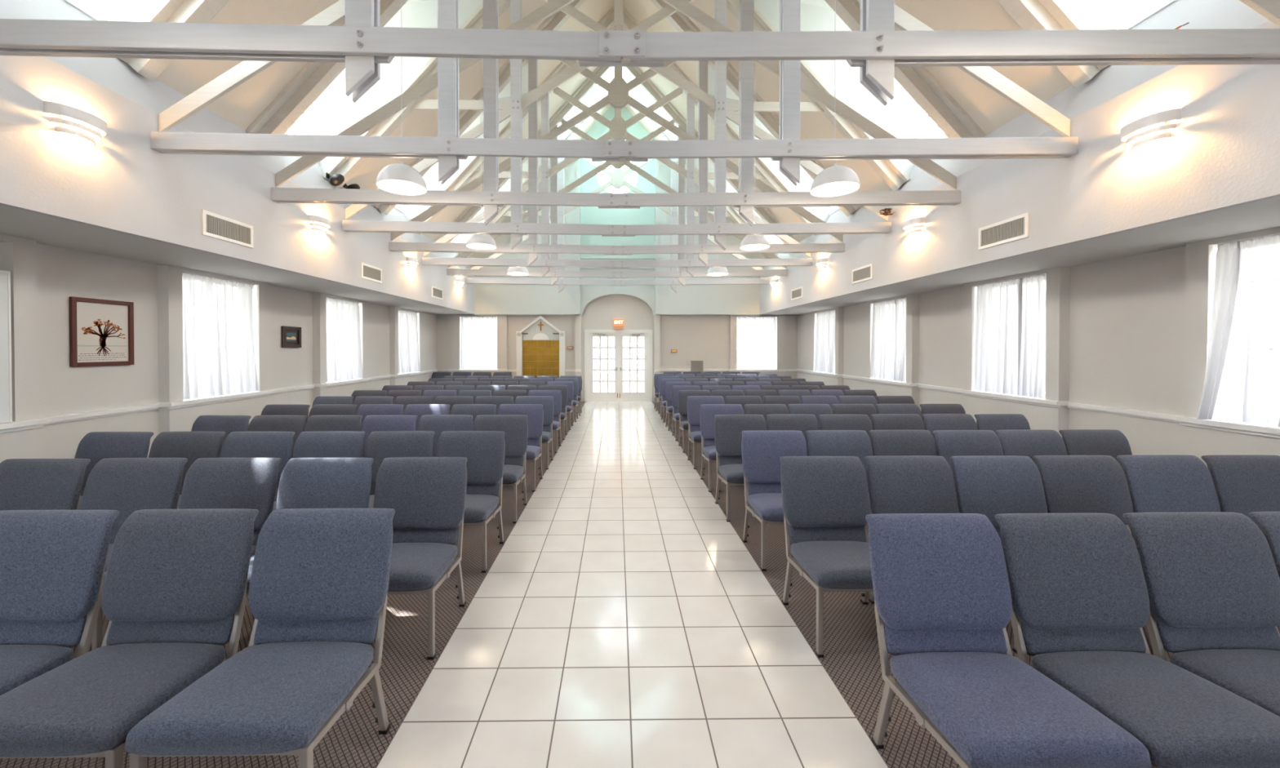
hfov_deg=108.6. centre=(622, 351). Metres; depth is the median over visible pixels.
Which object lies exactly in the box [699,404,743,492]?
chair
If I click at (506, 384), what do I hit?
chair
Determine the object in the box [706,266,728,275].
pendant lamp
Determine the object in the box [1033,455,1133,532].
chair
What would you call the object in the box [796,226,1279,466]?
wall
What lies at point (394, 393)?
chair
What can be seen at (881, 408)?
chair
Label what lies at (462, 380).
chair
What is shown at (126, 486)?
chair
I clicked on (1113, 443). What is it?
chair
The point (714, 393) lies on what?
chair
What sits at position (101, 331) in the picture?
framed picture
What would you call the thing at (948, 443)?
chair
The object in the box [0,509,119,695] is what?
chair
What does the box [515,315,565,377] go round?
shrine
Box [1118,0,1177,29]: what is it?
window
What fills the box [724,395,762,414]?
chair
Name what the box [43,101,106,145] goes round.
wall sconce
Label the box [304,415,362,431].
chair
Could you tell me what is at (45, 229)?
ceiling
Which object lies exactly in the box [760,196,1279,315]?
ceiling
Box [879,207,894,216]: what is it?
spotlight
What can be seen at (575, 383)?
chair
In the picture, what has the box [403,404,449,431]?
chair
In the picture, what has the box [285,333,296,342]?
painting
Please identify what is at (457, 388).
chair
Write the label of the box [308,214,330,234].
wall sconce
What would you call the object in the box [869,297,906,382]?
sheer curtain
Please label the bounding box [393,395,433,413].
chair
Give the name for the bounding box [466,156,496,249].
pendant lamp
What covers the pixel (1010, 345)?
sheer curtain
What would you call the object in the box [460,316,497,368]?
sheer curtain
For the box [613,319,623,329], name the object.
exit sign
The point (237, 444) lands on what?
chair
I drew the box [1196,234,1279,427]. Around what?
sheer curtain
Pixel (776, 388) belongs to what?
chair
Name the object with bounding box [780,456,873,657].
chair
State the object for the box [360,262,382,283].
ceiling vent
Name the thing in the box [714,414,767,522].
chair
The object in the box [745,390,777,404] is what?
chair
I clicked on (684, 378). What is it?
chair
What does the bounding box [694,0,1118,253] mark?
skylight
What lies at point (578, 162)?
trim
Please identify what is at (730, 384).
chair
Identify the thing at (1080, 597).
chair
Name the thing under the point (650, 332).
trim
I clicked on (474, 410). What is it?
chair
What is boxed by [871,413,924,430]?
chair
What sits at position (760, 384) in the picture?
chair
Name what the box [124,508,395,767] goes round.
chair
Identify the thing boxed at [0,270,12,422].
window
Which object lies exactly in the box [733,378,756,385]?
chair
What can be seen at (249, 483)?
chair
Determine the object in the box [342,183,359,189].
spotlight
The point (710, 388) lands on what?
chair
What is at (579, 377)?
chair
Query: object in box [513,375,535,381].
chair
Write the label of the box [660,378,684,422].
chair
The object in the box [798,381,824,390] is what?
chair
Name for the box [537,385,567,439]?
chair
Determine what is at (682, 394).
chair
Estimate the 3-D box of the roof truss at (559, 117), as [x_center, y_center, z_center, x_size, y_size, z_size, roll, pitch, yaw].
[-0.103,-4.424,11.054,8.622,5.684,0.300,0,1,-1]
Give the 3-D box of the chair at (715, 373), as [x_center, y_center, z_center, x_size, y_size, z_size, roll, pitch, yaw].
[2.547,1.021,12.764,0.535,0.903,0.634,0,1,-1]
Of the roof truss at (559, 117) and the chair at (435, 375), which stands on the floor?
the chair at (435, 375)
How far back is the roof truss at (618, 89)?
8.24 m
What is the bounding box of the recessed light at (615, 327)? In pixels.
[613,325,623,329]
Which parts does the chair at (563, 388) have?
backrest, seat, leg, leg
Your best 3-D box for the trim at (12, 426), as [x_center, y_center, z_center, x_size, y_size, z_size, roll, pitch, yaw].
[-5.280,0.623,5.218,0.225,0.080,16.550,0,1,-1]
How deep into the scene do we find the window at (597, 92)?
11.85 m
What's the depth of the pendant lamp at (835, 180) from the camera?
4.70 m
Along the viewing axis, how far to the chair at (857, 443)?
3.80 m
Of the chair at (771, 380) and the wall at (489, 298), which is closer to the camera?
the chair at (771, 380)
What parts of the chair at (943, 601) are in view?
leg, seat frame, backrest, leg, seat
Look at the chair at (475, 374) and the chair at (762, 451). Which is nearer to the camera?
the chair at (762, 451)
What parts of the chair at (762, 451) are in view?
leg, leg, seat frame, seat, backrest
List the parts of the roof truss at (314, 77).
post, post, splice plate, post, post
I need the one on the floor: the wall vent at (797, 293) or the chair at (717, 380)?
the chair at (717, 380)
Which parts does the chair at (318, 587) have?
leg, seat, seat frame, leg, backrest, leg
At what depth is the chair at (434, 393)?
7.46 m
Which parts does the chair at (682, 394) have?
leg, seat, leg, backrest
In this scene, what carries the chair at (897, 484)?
on the floor
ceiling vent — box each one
[201,209,253,248]
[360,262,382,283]
[431,285,443,300]
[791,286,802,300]
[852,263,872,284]
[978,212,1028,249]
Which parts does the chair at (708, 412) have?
leg, seat frame, seat, leg, backrest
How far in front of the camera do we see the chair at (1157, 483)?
2.89 m
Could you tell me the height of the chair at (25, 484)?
0.903 m
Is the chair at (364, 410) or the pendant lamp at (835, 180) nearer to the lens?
the pendant lamp at (835, 180)
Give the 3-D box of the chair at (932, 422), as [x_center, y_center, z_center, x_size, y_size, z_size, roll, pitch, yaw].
[3.409,1.103,4.532,0.535,0.903,0.634,0,1,-1]
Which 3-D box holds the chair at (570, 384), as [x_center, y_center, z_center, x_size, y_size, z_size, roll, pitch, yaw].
[-1.270,1.057,9.166,0.554,0.903,0.634,0,1,0]
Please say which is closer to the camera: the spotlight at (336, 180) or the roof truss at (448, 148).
the roof truss at (448, 148)
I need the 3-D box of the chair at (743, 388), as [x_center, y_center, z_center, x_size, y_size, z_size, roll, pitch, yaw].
[2.263,1.067,8.132,0.535,0.903,0.634,0,1,-1]
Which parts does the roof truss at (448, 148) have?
post, post, splice plate, post, post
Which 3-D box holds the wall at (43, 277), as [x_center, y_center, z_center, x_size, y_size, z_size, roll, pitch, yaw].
[-5.372,0.172,5.313,0.305,2.750,16.750,0,1,-1]
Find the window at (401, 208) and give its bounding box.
[394,204,404,213]
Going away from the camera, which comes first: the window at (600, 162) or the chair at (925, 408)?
the chair at (925, 408)
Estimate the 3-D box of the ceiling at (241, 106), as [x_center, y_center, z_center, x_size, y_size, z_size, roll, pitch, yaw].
[-2.248,-4.881,5.075,4.432,4.776,16.700,0,1,-1]
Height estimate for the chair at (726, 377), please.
0.903 m
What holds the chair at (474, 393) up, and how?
on the floor
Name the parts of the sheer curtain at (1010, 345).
panel, panel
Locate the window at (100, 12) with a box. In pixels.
[63,0,108,21]
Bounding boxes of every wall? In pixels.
[0,0,475,314]
[0,233,436,462]
[436,106,797,402]
[759,0,1279,314]
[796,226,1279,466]
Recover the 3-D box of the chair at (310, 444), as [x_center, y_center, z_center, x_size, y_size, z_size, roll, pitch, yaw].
[-2.403,1.113,3.537,0.554,0.903,0.634,0,1,-1]
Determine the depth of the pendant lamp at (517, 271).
10.11 m
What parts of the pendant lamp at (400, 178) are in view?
lamp shade, cord, bulb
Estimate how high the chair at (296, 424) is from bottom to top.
0.903 m
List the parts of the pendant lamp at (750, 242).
lamp shade, cord, bulb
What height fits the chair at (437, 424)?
0.903 m
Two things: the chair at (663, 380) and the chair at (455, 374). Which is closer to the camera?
the chair at (663, 380)
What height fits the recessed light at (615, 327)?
0.100 m
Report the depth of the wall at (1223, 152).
3.89 m
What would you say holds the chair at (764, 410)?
on the floor
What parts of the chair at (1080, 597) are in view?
backrest, seat, leg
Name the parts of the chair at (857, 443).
backrest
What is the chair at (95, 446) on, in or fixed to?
on the floor
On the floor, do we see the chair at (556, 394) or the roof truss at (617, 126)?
the chair at (556, 394)
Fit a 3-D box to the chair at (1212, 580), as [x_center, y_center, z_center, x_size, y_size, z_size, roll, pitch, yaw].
[2.382,1.132,1.651,0.535,0.903,0.634,0,1,-1]
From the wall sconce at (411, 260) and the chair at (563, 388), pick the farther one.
the wall sconce at (411, 260)
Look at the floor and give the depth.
2.44 m
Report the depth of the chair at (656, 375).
11.99 m
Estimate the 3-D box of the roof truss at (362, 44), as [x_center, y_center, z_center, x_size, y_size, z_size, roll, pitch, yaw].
[-0.003,-4.341,2.697,8.622,5.684,0.300,0,1,-1]
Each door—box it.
[588,333,619,401]
[619,333,648,401]
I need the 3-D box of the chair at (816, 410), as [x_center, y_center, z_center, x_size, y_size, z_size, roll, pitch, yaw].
[2.306,1.095,5.385,0.535,0.903,0.634,0,1,-1]
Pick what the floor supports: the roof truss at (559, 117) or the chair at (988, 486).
the chair at (988, 486)
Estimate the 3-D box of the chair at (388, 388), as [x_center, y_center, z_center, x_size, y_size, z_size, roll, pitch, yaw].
[-4.115,1.067,8.169,0.554,0.903,0.634,0,1,-1]
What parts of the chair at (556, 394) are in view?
backrest, seat, leg, leg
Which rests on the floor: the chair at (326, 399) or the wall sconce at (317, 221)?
the chair at (326, 399)
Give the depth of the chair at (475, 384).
9.39 m
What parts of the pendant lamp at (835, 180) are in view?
bulb, lamp shade, cord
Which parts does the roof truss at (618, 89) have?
post, post, splice plate, king post, gusset plate, post, post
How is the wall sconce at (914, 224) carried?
attached to the wall at (1223, 152)
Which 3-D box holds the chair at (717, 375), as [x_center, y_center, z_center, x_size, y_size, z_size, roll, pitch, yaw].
[2.738,1.030,11.820,0.535,0.903,0.634,0,1,0]
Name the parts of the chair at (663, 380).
leg, seat, backrest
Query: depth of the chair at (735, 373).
13.04 m
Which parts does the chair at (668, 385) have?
seat, backrest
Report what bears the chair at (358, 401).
on the floor
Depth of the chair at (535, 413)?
5.56 m
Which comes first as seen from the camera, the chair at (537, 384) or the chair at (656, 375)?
the chair at (537, 384)
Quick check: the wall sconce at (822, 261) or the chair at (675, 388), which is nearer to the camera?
the chair at (675, 388)
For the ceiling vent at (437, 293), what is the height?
0.245 m
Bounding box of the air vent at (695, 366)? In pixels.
[690,360,702,372]
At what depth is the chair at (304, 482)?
2.82 m
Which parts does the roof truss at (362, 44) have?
post, post, splice plate, post, post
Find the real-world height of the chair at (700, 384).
0.903 m
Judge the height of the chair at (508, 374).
0.903 m
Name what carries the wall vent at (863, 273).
in the wall at (1223, 152)
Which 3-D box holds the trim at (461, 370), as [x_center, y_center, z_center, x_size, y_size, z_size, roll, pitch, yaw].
[-0.132,0.545,13.466,10.620,0.070,0.280,0,1,-1]
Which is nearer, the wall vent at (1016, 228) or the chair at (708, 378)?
the wall vent at (1016, 228)
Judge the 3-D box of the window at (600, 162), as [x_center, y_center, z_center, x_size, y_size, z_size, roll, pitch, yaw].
[-0.130,-5.133,13.319,1.240,1.240,0.120,0,1,-1]
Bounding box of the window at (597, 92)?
[557,66,613,139]
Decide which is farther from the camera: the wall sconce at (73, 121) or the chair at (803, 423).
the chair at (803, 423)
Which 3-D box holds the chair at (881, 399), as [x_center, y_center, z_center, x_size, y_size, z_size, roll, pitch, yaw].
[3.930,1.085,6.352,0.535,0.903,0.634,0,1,-1]
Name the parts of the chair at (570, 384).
backrest, seat, leg, leg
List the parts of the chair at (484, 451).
backrest, seat, seat frame, leg, leg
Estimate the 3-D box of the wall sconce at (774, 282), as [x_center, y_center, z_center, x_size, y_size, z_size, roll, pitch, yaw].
[3.900,-1.769,11.891,0.130,0.180,0.370,0,1,-1]
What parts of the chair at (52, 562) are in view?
seat, backrest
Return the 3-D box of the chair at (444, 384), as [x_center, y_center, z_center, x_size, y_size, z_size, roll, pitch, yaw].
[-3.531,1.057,9.133,0.554,0.903,0.634,0,1,0]
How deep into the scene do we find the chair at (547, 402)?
6.49 m
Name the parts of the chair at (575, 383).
backrest, leg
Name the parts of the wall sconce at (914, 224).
plate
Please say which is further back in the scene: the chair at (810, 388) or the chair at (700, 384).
the chair at (700, 384)
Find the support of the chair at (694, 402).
on the floor
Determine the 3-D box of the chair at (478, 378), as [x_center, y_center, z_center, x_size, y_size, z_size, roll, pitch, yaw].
[-3.519,1.039,10.956,0.554,0.903,0.634,0,1,-1]
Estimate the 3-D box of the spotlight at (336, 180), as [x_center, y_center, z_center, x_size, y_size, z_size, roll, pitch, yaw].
[-4.141,-2.488,6.646,0.240,0.178,0.148,0,1,-1]
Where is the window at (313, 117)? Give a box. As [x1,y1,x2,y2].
[284,99,317,134]
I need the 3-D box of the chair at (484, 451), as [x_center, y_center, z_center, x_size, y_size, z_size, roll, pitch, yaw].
[-1.241,1.113,3.545,0.554,0.903,0.634,0,1,0]
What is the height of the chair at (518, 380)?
0.903 m
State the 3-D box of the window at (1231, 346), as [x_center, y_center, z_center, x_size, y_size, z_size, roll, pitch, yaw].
[5.379,-0.165,3.478,0.060,1.540,1.170,0,1,-1]
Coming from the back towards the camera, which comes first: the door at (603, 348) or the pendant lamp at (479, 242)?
the door at (603, 348)
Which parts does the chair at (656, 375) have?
leg, backrest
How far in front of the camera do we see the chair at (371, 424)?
4.67 m
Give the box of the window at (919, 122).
[915,102,947,137]
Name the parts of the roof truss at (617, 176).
post, gusset plate, splice plate, post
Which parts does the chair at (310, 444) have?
backrest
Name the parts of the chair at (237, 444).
backrest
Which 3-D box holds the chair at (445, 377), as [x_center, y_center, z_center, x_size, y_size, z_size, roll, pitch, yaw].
[-4.080,1.039,10.951,0.554,0.903,0.634,0,1,0]
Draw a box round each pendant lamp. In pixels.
[376,0,426,195]
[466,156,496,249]
[506,253,528,275]
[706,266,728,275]
[739,174,769,250]
[809,0,860,196]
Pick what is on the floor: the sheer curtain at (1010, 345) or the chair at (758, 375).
the chair at (758, 375)
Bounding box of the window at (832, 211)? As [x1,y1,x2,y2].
[829,206,839,215]
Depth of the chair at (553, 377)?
11.24 m
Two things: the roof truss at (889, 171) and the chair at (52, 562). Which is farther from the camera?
the roof truss at (889, 171)
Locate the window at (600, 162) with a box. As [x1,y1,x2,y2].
[595,161,639,193]
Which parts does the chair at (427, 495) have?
backrest, seat, seat frame, leg, leg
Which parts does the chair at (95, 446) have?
seat, backrest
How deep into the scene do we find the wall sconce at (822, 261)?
9.04 m
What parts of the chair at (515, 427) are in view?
backrest, seat, seat frame, leg, leg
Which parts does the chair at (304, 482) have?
seat, backrest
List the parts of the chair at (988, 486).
backrest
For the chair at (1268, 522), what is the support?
on the floor
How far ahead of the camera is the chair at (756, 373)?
13.03 m
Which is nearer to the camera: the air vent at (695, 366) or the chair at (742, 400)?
the chair at (742, 400)
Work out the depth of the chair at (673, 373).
13.00 m
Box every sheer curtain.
[182,272,257,399]
[325,297,363,382]
[398,309,420,373]
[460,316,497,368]
[737,316,776,368]
[814,310,835,373]
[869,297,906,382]
[973,274,1046,398]
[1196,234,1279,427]
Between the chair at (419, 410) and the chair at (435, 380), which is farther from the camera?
the chair at (435, 380)
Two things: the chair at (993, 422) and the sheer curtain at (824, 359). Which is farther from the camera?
the sheer curtain at (824, 359)
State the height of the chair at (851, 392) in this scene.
0.903 m
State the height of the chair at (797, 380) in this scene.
0.903 m
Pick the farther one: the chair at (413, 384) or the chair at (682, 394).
the chair at (413, 384)
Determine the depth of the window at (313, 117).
6.71 m
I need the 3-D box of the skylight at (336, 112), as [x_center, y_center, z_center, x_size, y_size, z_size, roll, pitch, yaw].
[-3.574,-4.017,6.140,3.719,2.978,12.637,0,1,-1]
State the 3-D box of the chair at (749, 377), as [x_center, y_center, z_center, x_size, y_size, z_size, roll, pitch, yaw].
[3.321,1.040,10.899,0.535,0.903,0.634,0,1,-1]
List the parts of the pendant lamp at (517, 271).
lamp shade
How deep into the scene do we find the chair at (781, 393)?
7.50 m
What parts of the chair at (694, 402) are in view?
leg, leg, seat frame, seat, backrest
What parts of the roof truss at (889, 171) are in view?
post, post, gusset plate, splice plate, king post, post, post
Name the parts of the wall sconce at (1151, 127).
bulb, plate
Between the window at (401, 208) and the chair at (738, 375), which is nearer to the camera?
the window at (401, 208)
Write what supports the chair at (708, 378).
on the floor
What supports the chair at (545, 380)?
on the floor
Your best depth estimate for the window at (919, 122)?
6.82 m
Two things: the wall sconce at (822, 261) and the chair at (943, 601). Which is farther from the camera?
the wall sconce at (822, 261)
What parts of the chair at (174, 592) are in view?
seat frame, seat, leg, backrest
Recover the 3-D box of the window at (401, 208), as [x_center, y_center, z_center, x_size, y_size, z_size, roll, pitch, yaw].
[-4.548,-3.879,8.916,0.060,2.020,1.273,0,1,-1]
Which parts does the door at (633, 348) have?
pane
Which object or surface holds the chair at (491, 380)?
on the floor
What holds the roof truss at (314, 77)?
attached to the ceiling at (241, 106)
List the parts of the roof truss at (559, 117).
post, gusset plate, splice plate, post, post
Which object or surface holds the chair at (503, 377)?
on the floor
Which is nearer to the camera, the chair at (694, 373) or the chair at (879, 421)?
the chair at (879, 421)
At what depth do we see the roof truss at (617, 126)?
9.63 m
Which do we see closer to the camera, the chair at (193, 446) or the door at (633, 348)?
the chair at (193, 446)
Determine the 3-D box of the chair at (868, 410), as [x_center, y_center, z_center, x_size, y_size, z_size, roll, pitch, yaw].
[2.852,1.095,5.392,0.535,0.903,0.634,0,1,-1]
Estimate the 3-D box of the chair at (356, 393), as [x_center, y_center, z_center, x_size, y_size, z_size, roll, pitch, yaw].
[-4.099,1.077,7.200,0.554,0.903,0.634,0,1,-1]
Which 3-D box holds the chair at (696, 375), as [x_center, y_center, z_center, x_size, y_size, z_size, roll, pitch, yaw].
[2.193,1.030,11.811,0.535,0.903,0.634,0,1,-1]
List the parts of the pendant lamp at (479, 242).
lamp shade, cord, bulb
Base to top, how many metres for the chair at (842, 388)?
0.903 m
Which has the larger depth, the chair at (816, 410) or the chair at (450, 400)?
the chair at (450, 400)
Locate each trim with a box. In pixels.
[0,369,437,433]
[437,368,796,372]
[475,158,759,315]
[584,329,653,401]
[795,368,1279,438]
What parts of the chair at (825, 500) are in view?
leg, leg, backrest, seat frame, seat, leg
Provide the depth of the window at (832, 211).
9.56 m
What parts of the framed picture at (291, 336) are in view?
painted panel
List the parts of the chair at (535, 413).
backrest, seat, seat frame, leg, leg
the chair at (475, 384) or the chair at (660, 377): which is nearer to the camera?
the chair at (475, 384)
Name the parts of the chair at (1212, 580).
backrest, seat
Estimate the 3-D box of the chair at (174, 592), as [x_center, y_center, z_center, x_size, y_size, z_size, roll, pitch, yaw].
[-1.836,1.132,1.691,0.554,0.903,0.634,0,1,-1]
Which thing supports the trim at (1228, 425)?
attached to the wall at (1132, 332)
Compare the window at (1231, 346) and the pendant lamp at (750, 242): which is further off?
the pendant lamp at (750, 242)
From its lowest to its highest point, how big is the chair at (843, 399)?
0.903 m
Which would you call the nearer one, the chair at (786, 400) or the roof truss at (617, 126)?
the chair at (786, 400)
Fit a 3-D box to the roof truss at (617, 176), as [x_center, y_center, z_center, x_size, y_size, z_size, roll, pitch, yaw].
[-0.120,-4.438,12.447,8.622,5.684,0.300,0,1,-1]
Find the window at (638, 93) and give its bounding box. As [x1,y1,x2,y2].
[622,66,676,140]
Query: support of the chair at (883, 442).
on the floor
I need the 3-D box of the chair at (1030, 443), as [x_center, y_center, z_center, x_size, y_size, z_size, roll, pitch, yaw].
[3.430,1.113,3.608,0.535,0.903,0.634,0,1,-1]
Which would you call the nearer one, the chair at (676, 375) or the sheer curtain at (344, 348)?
the sheer curtain at (344, 348)
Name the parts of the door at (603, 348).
pane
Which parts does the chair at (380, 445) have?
seat, backrest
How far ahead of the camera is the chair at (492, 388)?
8.43 m
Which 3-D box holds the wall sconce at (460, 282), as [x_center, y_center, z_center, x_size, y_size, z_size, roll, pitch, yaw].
[-4.125,-1.768,11.794,0.130,0.180,0.370,0,1,-1]
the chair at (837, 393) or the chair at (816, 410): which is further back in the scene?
the chair at (837, 393)
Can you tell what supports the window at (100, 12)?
attached to the skylight at (336, 112)
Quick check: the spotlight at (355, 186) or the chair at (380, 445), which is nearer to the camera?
the chair at (380, 445)
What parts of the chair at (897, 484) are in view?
leg, backrest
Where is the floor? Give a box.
[0,401,1279,767]
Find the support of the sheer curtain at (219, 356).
hanging from the wall at (43, 277)
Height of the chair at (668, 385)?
0.903 m
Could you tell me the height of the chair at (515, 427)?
0.903 m
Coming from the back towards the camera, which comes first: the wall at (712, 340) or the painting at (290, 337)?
the wall at (712, 340)
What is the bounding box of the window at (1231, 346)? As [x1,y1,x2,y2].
[1226,301,1235,420]
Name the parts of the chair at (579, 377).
backrest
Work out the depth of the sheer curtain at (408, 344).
11.41 m
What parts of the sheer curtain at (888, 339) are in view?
panel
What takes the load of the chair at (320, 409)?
on the floor
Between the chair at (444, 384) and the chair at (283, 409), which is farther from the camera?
the chair at (444, 384)
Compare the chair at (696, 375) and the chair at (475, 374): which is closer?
the chair at (696, 375)
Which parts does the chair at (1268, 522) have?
backrest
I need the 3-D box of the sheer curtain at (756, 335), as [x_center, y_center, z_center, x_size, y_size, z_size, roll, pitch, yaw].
[3.948,-0.285,13.498,1.180,1.556,0.118,0,1,-1]
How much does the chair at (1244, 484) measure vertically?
0.903 m
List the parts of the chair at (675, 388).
leg, seat, leg, backrest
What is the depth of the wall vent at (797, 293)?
10.44 m
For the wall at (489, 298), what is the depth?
13.17 m
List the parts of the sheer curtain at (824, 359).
panel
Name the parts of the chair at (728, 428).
leg, leg, seat frame, seat, backrest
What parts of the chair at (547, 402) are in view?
backrest, seat, leg, leg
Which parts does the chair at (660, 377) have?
backrest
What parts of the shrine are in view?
pediment moulding, gold panel, pediment moulding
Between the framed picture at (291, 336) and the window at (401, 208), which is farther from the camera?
the window at (401, 208)
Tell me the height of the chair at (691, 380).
0.903 m
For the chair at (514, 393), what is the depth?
7.47 m
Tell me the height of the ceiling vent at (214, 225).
0.245 m
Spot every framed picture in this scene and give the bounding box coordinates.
[69,296,134,367]
[280,326,301,347]
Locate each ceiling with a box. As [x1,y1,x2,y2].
[0,204,471,315]
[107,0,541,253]
[156,0,614,257]
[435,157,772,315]
[622,0,1072,258]
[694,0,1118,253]
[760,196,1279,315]
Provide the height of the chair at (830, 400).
0.903 m
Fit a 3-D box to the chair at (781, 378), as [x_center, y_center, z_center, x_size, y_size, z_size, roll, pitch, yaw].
[3.864,1.040,10.906,0.535,0.903,0.634,0,1,-1]
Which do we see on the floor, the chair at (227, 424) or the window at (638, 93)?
the chair at (227, 424)
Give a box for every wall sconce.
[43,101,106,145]
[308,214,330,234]
[406,257,417,269]
[456,278,464,287]
[769,279,777,287]
[816,257,827,270]
[902,217,924,235]
[1120,108,1181,151]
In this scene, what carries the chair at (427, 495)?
on the floor
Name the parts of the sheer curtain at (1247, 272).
panel, panel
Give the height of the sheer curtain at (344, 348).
1.556 m
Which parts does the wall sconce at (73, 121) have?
plate, bulb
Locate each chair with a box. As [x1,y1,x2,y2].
[0,458,90,511]
[0,508,258,767]
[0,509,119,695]
[74,431,154,510]
[77,457,187,649]
[91,457,280,650]
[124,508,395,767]
[148,431,226,507]
[177,431,294,509]
[191,415,251,446]
[245,457,373,595]
[247,415,306,458]
[261,404,310,424]
[273,431,364,510]
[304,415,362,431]
[308,404,356,418]
[311,395,353,407]
[351,390,386,403]
[352,396,393,414]
[355,404,403,429]
[360,415,417,457]
[364,431,434,508]
[373,457,466,660]
[382,385,413,396]
[386,390,422,404]
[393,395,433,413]
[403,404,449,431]
[407,381,434,390]
[413,385,444,395]
[417,414,472,457]
[422,390,457,402]
[427,378,452,385]
[431,372,451,378]
[433,395,473,413]
[435,381,462,390]
[435,431,505,573]
[443,376,466,381]
[444,385,474,395]
[449,404,496,428]
[452,372,471,377]
[453,377,477,385]
[457,390,491,404]
[463,381,490,390]
[466,376,488,381]
[472,372,491,377]
[472,414,528,523]
[474,395,513,414]
[475,385,505,395]
[479,377,502,385]
[490,375,512,381]
[491,381,517,390]
[492,390,526,404]
[493,372,511,376]
[497,404,543,492]
[503,377,528,385]
[506,385,536,395]
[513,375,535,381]
[514,395,553,469]
[519,381,545,390]
[527,390,561,453]
[528,377,552,385]
[537,375,558,381]
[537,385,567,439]
[546,381,573,430]
[554,377,578,422]
[560,375,582,415]
[653,373,674,411]
[657,376,679,417]
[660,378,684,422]
[663,372,681,376]
[665,382,691,431]
[671,385,700,440]
[675,373,694,378]
[678,390,711,453]
[680,376,702,382]
[683,372,701,376]
[684,378,708,385]
[687,395,724,469]
[692,381,718,390]
[695,373,715,378]
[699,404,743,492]
[702,372,720,376]
[702,385,730,395]
[703,376,724,381]
[710,378,733,385]
[711,390,744,402]
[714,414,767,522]
[716,373,736,378]
[719,381,745,390]
[722,372,740,376]
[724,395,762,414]
[725,376,746,381]
[731,385,760,395]
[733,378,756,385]
[737,373,756,378]
[741,430,807,571]
[742,372,759,376]
[744,404,788,423]
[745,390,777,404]
[746,381,771,390]
[747,376,769,381]
[757,373,777,378]
[758,378,781,385]
[761,385,791,395]
[763,395,800,411]
[766,413,819,442]
[770,376,791,381]
[772,381,798,390]
[777,390,811,400]
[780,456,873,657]
[782,378,805,385]
[788,404,832,430]
[791,385,820,395]
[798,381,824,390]
[800,395,838,411]
[805,430,872,533]
[811,389,844,404]
[818,414,872,440]
[821,385,849,394]
[831,404,876,422]
[839,395,877,410]
[844,389,877,402]
[865,455,1017,653]
[865,513,1151,767]
[869,430,937,456]
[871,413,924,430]
[875,395,915,404]
[875,404,922,419]
[920,404,965,422]
[922,413,977,440]
[933,430,1003,489]
[950,455,1047,656]
[973,413,1030,436]
[995,429,1131,533]
[995,512,1279,767]
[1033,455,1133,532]
[1058,429,1132,468]
[1116,454,1220,512]
[1123,511,1279,716]
[1200,454,1279,526]
[1248,511,1279,628]
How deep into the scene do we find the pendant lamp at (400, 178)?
4.65 m
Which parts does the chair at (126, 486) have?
seat, backrest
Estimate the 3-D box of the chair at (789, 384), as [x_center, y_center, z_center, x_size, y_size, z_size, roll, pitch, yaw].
[3.325,1.058,9.100,0.535,0.903,0.634,0,1,-1]
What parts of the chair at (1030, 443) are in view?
backrest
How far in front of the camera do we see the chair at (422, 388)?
8.41 m
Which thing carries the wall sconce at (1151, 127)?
attached to the wall at (1223, 152)
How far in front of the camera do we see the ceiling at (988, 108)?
5.27 m
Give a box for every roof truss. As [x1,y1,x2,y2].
[0,0,1279,106]
[118,0,1108,186]
[245,0,986,226]
[322,0,910,250]
[373,0,860,266]
[418,5,816,277]
[437,66,796,286]
[456,91,777,293]
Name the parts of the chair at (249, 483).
leg, seat, backrest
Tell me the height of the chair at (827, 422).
0.903 m
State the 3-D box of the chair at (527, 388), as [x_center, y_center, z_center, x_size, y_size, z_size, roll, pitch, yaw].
[-1.841,1.067,8.197,0.554,0.903,0.634,0,1,-1]
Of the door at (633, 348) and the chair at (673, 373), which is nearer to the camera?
the chair at (673, 373)
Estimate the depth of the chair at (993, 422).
4.76 m
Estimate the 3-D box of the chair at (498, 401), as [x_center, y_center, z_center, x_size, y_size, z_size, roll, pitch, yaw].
[-1.815,1.086,6.286,0.554,0.903,0.634,0,1,-1]
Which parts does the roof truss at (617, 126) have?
post, post, splice plate, king post, gusset plate, post, post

